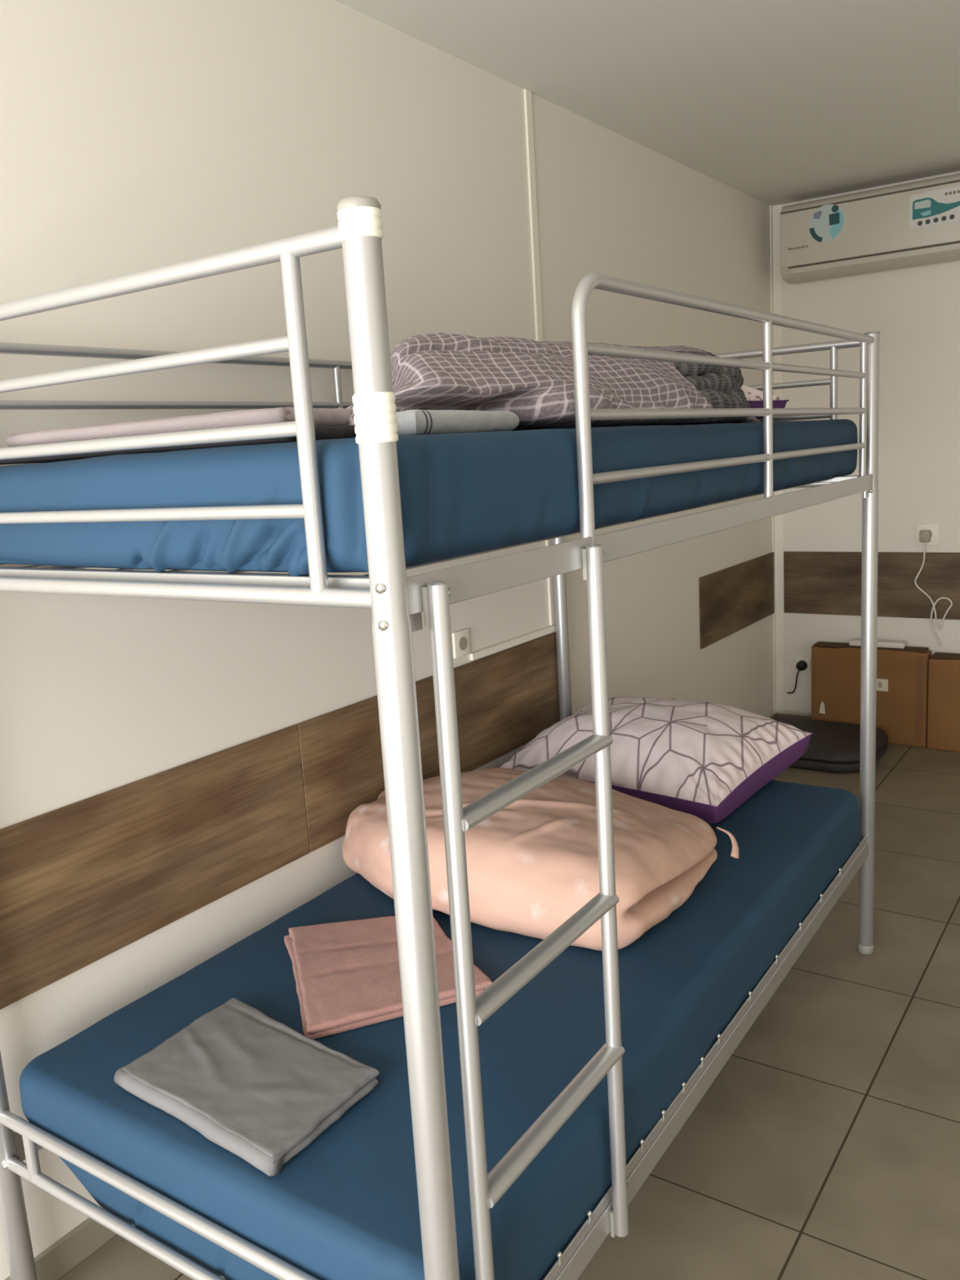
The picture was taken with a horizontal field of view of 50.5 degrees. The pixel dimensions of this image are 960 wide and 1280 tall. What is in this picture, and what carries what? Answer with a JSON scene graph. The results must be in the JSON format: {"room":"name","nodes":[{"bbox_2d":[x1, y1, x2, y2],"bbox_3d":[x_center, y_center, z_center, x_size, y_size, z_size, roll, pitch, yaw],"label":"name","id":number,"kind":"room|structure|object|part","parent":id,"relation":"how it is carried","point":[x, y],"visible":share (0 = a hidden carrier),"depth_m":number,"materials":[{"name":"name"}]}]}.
{"room":"dormitory","nodes":[
{"label":"dormitory","id":0,"kind":"room"},
{"bbox_2d":[0,0,773,1279],"bbox_3d":[-0.497,-0.175,2.331,0.100,2.530,6.957,4,13,34],"label":"wall","id":1,"kind":"structure","parent":0,"point":[136,135],"depth_m":2.23,"materials":[{"name":"white paint"}]},
{"bbox_2d":[0,724,309,1009],"bbox_3d":[-0.828,0.487,1.817,0.009,0.317,1.452,4,13,34],"label":"wall panel","id":2,"kind":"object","parent":1,"relation":"attached to","point":[82,882],"depth_m":2.02,"materials":[{"name":"brown wood"}]},
{"bbox_2d":[4,712,777,1279],"bbox_3d":[-0.377,1.035,2.526,0.011,0.069,6.757,4,13,34],"label":"baseboard","id":3,"kind":"structure","parent":1,"relation":"attached to","point":[56,1260],"depth_m":1.94,"materials":[{"name":"tile"}]},
{"bbox_2d":[296,631,559,852],"bbox_3d":[-0.076,0.240,2.890,0.009,0.317,1.212,4,13,34],"label":"wall panel","id":4,"kind":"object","parent":1,"relation":"attached to","point":[504,699],"depth_m":2.81,"materials":[{"name":"brown wood"}]},
{"bbox_2d":[452,628,470,658],"bbox_3d":[-0.052,0.010,2.899,0.012,0.075,0.075,4,13,34],"label":"wall socket","id":5,"kind":"object","parent":1,"relation":"attached to","point":[460,639],"visible":1,"depth_m":2.89,"materials":[{"name":"white plastic"}]},
{"bbox_2d":[469,624,555,660],"bbox_3d":[0.112,0.004,3.139,0.011,0.021,0.489,4,13,34],"label":"trim","id":6,"kind":"structure","parent":1,"relation":"attached to","point":[509,643],"depth_m":3.11,"materials":[{"name":"white plastic"}]},
{"bbox_2d":[523,88,555,625],"bbox_3d":[0.190,-0.842,3.172,0.008,1.615,0.034,4,13,34],"label":"trim","id":7,"kind":"structure","parent":1,"relation":"attached to","point":[527,94],"depth_m":3.09,"materials":[{"name":"white plastic"}]},
{"bbox_2d":[698,551,774,648],"bbox_3d":[1.204,-0.200,4.713,0.009,0.308,0.937,4,13,34],"label":"trim","id":8,"kind":"structure","parent":1,"relation":"attached to","point":[733,598],"depth_m":4.65,"materials":[{"name":"brown wood"}]},
{"bbox_2d":[57,743,959,1279],"bbox_3d":[1.111,1.217,1.524,3.814,0.100,6.957,4,13,34],"label":"floor","id":9,"kind":"structure","parent":0,"point":[826,1144],"depth_m":2.25,"materials":[{"name":"tile"}]},
{"bbox_2d":[0,195,879,1279],"bbox_3d":[0.108,0.213,2.221,1.018,1.735,2.075,4,13,34],"label":"bunk bed","id":10,"kind":"object","parent":9,"relation":"on","point":[397,602],"visible":0.84,"depth_m":1.29,"materials":[{"name":"silver metal"}]},
{"bbox_3d":[-0.859,0.381,1.671,0.041,1.724,0.041,4,13,34],"label":"post","id":11,"kind":"part","parent":10,"relation":"part of","materials":[{"name":"silver metal"}]},
{"bbox_3d":[-0.268,0.711,2.594,0.007,0.064,1.997,4,13,34],"label":"rail","id":12,"kind":"part","parent":10,"relation":"part of","materials":[{"name":"silver metal"}]},
{"bbox_3d":[-0.320,-0.281,2.401,0.029,0.040,1.997,4,13,34],"label":"rail","id":13,"kind":"part","parent":10,"relation":"part of","materials":[{"name":"silver metal"}]},
{"bbox_3d":[-0.064,0.432,1.137,0.041,1.724,0.041,4,13,34],"label":"post","id":14,"kind":"part","parent":10,"relation":"part of","materials":[{"name":"silver metal"}]},
{"bbox_3d":[-0.073,-0.035,1.082,0.006,0.053,0.030,4,13,34],"label":"mounting plate","id":15,"kind":"part","parent":10,"relation":"part of","materials":[{"name":"silver metal"}]},
{"bbox_3d":[-0.057,-0.035,1.082,0.006,0.042,0.006,4,13,34],"label":"hook plate","id":16,"kind":"part","parent":10,"relation":"part of","materials":[{"name":"white metal"}]},
{"bbox_2d":[0,418,857,576],"bbox_3d":[0.062,-0.346,2.109,0.936,0.156,2.003,4,13,34],"label":"mattress","id":17,"kind":"object","parent":10,"relation":"on","point":[462,494],"visible":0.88,"depth_m":1.27,"materials":[{"name":"blue fabric"}]},
{"bbox_2d":[0,425,356,464],"bbox_3d":[-0.385,-0.284,1.471,0.630,0.022,0.351,4,13,34],"label":"folded cloth","id":18,"kind":"object","parent":17,"relation":"on","point":[322,432],"visible":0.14,"depth_m":1.30,"materials":[{"name":"grey fabric"}]},
{"bbox_2d":[6,407,351,447],"bbox_3d":[-0.403,-0.315,1.507,0.554,0.030,0.306,4,13,34],"label":"folded blanket","id":19,"kind":"object","parent":18,"relation":"on","point":[322,416],"visible":0.41,"depth_m":1.36,"materials":[{"name":"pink fabric"}]},
{"bbox_2d":[395,409,519,435],"bbox_3d":[-0.051,-0.299,1.402,0.110,0.033,0.290,3,12,30],"label":"folded towel","id":20,"kind":"object","parent":17,"relation":"on","point":[409,422],"visible":0.88,"depth_m":1.33,"materials":[{"name":"grey fabric"}]},
{"bbox_2d":[346,333,760,431],"bbox_3d":[0.165,-0.501,1.992,0.500,0.182,1.460,4,13,34],"label":"duvet","id":21,"kind":"object","parent":17,"relation":"on","point":[533,380],"visible":0.7,"depth_m":1.63,"materials":[{"name":"fabric"}]},
{"bbox_2d":[741,385,788,419],"bbox_3d":[0.458,-0.657,2.806,0.702,0.152,0.294,4,13,34],"label":"pillow","id":22,"kind":"object","parent":17,"relation":"on","point":[754,397],"visible":0.06,"depth_m":2.67,"materials":[{"name":"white fabric"}]},
{"bbox_2d":[19,779,860,1279],"bbox_3d":[0.129,0.670,2.295,0.949,0.206,2.002,4,13,34],"label":"mattress","id":23,"kind":"object","parent":10,"relation":"on","point":[345,1206],"visible":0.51,"depth_m":1.69,"materials":[{"name":"blue fabric"}]},
{"bbox_2d":[113,997,379,1176],"bbox_3d":[-0.373,0.701,1.644,0.389,0.036,0.294,4,13,34],"label":"folded towel","id":24,"kind":"object","parent":23,"relation":"on","point":[260,1089],"visible":1,"depth_m":1.60,"materials":[{"name":"grey fabric"}]},
{"bbox_2d":[284,915,492,1039],"bbox_3d":[-0.211,0.628,1.995,0.349,0.031,0.409,-8,11,-20],"label":"folded towel","id":25,"kind":"object","parent":23,"relation":"on","point":[347,973],"visible":0.76,"depth_m":1.92,"materials":[{"name":"pink fabric"}]},
{"bbox_2d":[342,767,738,951],"bbox_3d":[0.085,0.444,2.359,0.913,0.215,0.618,4,13,34],"label":"duvet","id":26,"kind":"object","parent":23,"relation":"on","point":[532,864],"visible":0.67,"depth_m":2.12,"materials":[{"name":"pink fabric"}]},
{"bbox_2d":[497,696,813,824],"bbox_3d":[0.498,0.301,2.952,0.750,0.230,0.615,4,13,34],"label":"pillow","id":27,"kind":"object","parent":23,"relation":"on","point":[702,760],"visible":0.81,"depth_m":2.78,"materials":[{"name":"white fabric"}]},
{"bbox_3d":[0.269,0.004,3.316,0.041,1.724,0.041,4,13,34],"label":"post","id":28,"kind":"part","parent":10,"relation":"part of","materials":[{"name":"silver metal"}]},
{"bbox_3d":[0.142,-0.102,1.372,0.006,0.042,0.006,4,13,34],"label":"hook plate","id":29,"kind":"part","parent":10,"relation":"part of","materials":[{"name":"grey plastic"}]},
{"bbox_3d":[0.204,0.895,1.559,0.006,0.042,0.006,4,13,34],"label":"hook plate","id":30,"kind":"part","parent":10,"relation":"part of","materials":[{"name":"grey plastic"}]},
{"bbox_3d":[0.466,-0.231,1.874,0.029,0.040,1.997,4,13,34],"label":"rail","id":31,"kind":"part","parent":10,"relation":"part of","materials":[{"name":"silver metal"}]},
{"bbox_3d":[0.536,0.763,2.054,0.007,0.064,1.997,4,13,34],"label":"rail","id":32,"kind":"part","parent":10,"relation":"part of","materials":[{"name":"silver metal"}]},
{"bbox_3d":[1.013,-0.399,2.667,0.006,0.053,0.030,4,13,34],"label":"mounting plate","id":33,"kind":"part","parent":10,"relation":"part of","materials":[{"name":"silver metal"}]},
{"bbox_3d":[1.064,0.054,2.783,0.041,1.724,0.041,4,13,34],"label":"post","id":34,"kind":"part","parent":10,"relation":"part of","materials":[{"name":"silver metal"}]},
{"bbox_2d":[775,718,888,773],"bbox_3d":[1.570,0.484,4.756,0.585,0.095,0.542,4,13,34],"label":"floor cushion","id":35,"kind":"object","parent":9,"relation":"on","point":[833,747],"visible":0.59,"depth_m":4.57,"materials":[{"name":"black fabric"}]},
{"bbox_2d":[811,641,931,746],"bbox_3d":[1.871,0.254,4.888,0.532,0.461,0.095,4,13,34],"label":"cardboard box","id":36,"kind":"object","parent":9,"relation":"on","point":[902,674],"visible":0.68,"depth_m":4.82,"materials":[{"name":"brown cardboard"}]},
{"bbox_2d":[848,639,906,648],"bbox_3d":[1.883,0.018,4.822,0.250,0.026,0.050,4,13,34],"label":"bar","id":37,"kind":"object","parent":36,"relation":"on","point":[887,644],"visible":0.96,"depth_m":4.78,"materials":[{"name":"beige plastic"}]},
{"bbox_2d":[926,652,959,751],"bbox_3d":[2.372,0.299,4.536,0.682,0.441,0.103,4,13,34],"label":"cardboard box","id":38,"kind":"object","parent":9,"relation":"on","point":[944,668],"visible":1,"depth_m":4.65,"materials":[{"name":"brown cardboard"}]},
{"bbox_2d":[335,0,959,205],"bbox_3d":[0.953,-1.363,1.040,3.814,0.100,6.957,4,13,34],"label":"ceiling","id":39,"kind":"structure","parent":0,"point":[775,102],"depth_m":2.98,"materials":[{"name":"white paint"}]},
{"bbox_2d":[782,171,959,715],"bbox_3d":[2.966,-0.709,4.041,3.614,2.530,0.100,4,13,34],"label":"wall","id":40,"kind":"structure","parent":0,"point":[915,310],"depth_m":4.68,"materials":[{"name":"white paint"}]},
{"bbox_2d":[769,204,784,714],"bbox_3d":[1.460,-0.830,4.990,0.049,2.461,0.028,4,13,34],"label":"trim","id":41,"kind":"structure","parent":40,"relation":"attached to","point":[776,279],"depth_m":5.05,"materials":[{"name":"white plastic"}]},
{"bbox_2d":[777,712,811,719],"bbox_3d":[3.014,0.509,4.219,3.603,0.069,0.011,4,13,34],"label":"baseboard","id":42,"kind":"structure","parent":40,"relation":"attached to","point":[780,716],"depth_m":5.18,"materials":[{"name":"tile"}]},
{"bbox_2d":[786,660,807,693],"bbox_3d":[1.590,0.190,5.110,0.098,0.175,0.042,4,13,34],"label":"plug","id":43,"kind":"object","parent":40,"relation":"attached to","point":[801,665],"visible":1,"depth_m":5.08,"materials":[{"name":"black plastic"}]},
{"bbox_2d":[795,657,810,672],"bbox_3d":[1.620,0.126,5.108,0.075,0.075,0.012,4,13,34],"label":"wall socket","id":44,"kind":"object","parent":40,"relation":"attached to","point":[807,660],"visible":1,"depth_m":5.10,"materials":[{"name":"white plastic"}]},
{"bbox_2d":[780,173,959,283],"bbox_3d":[1.768,-1.790,4.439,0.867,0.334,0.208,4,13,34],"label":"air conditioner","id":45,"kind":"object","parent":40,"relation":"attached to","point":[917,223],"visible":1,"depth_m":4.38,"materials":[{"name":"beige plastic"}]},
{"bbox_3d":[1.550,-1.842,4.451,0.046,0.048,0.001,4,13,34],"label":"sticker panel","id":46,"kind":"part","parent":45,"relation":"part of","materials":[{"name":"teal"}]},
{"bbox_2d":[783,551,959,619],"bbox_3d":[2.617,-0.215,4.332,2.664,0.308,0.009,4,13,34],"label":"wall panel","id":47,"kind":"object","parent":40,"relation":"attached to","point":[824,583],"depth_m":4.83,"materials":[{"name":"brown wood"}]},
{"bbox_2d":[915,523,939,545],"bbox_3d":[2.052,-0.484,4.665,0.100,0.100,0.012,4,13,34],"label":"wall socket","id":48,"kind":"object","parent":40,"relation":"attached to","point":[934,528],"visible":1,"depth_m":4.65,"materials":[{"name":"white plastic"}]},
{"bbox_2d":[914,529,952,645],"bbox_3d":[2.082,-0.236,4.675,0.167,0.537,0.030,4,13,34],"label":"lead","id":49,"kind":"object","parent":40,"relation":"attached to","point":[924,535],"visible":1,"depth_m":4.68,"materials":[{"name":"beige plastic"}]}
]}

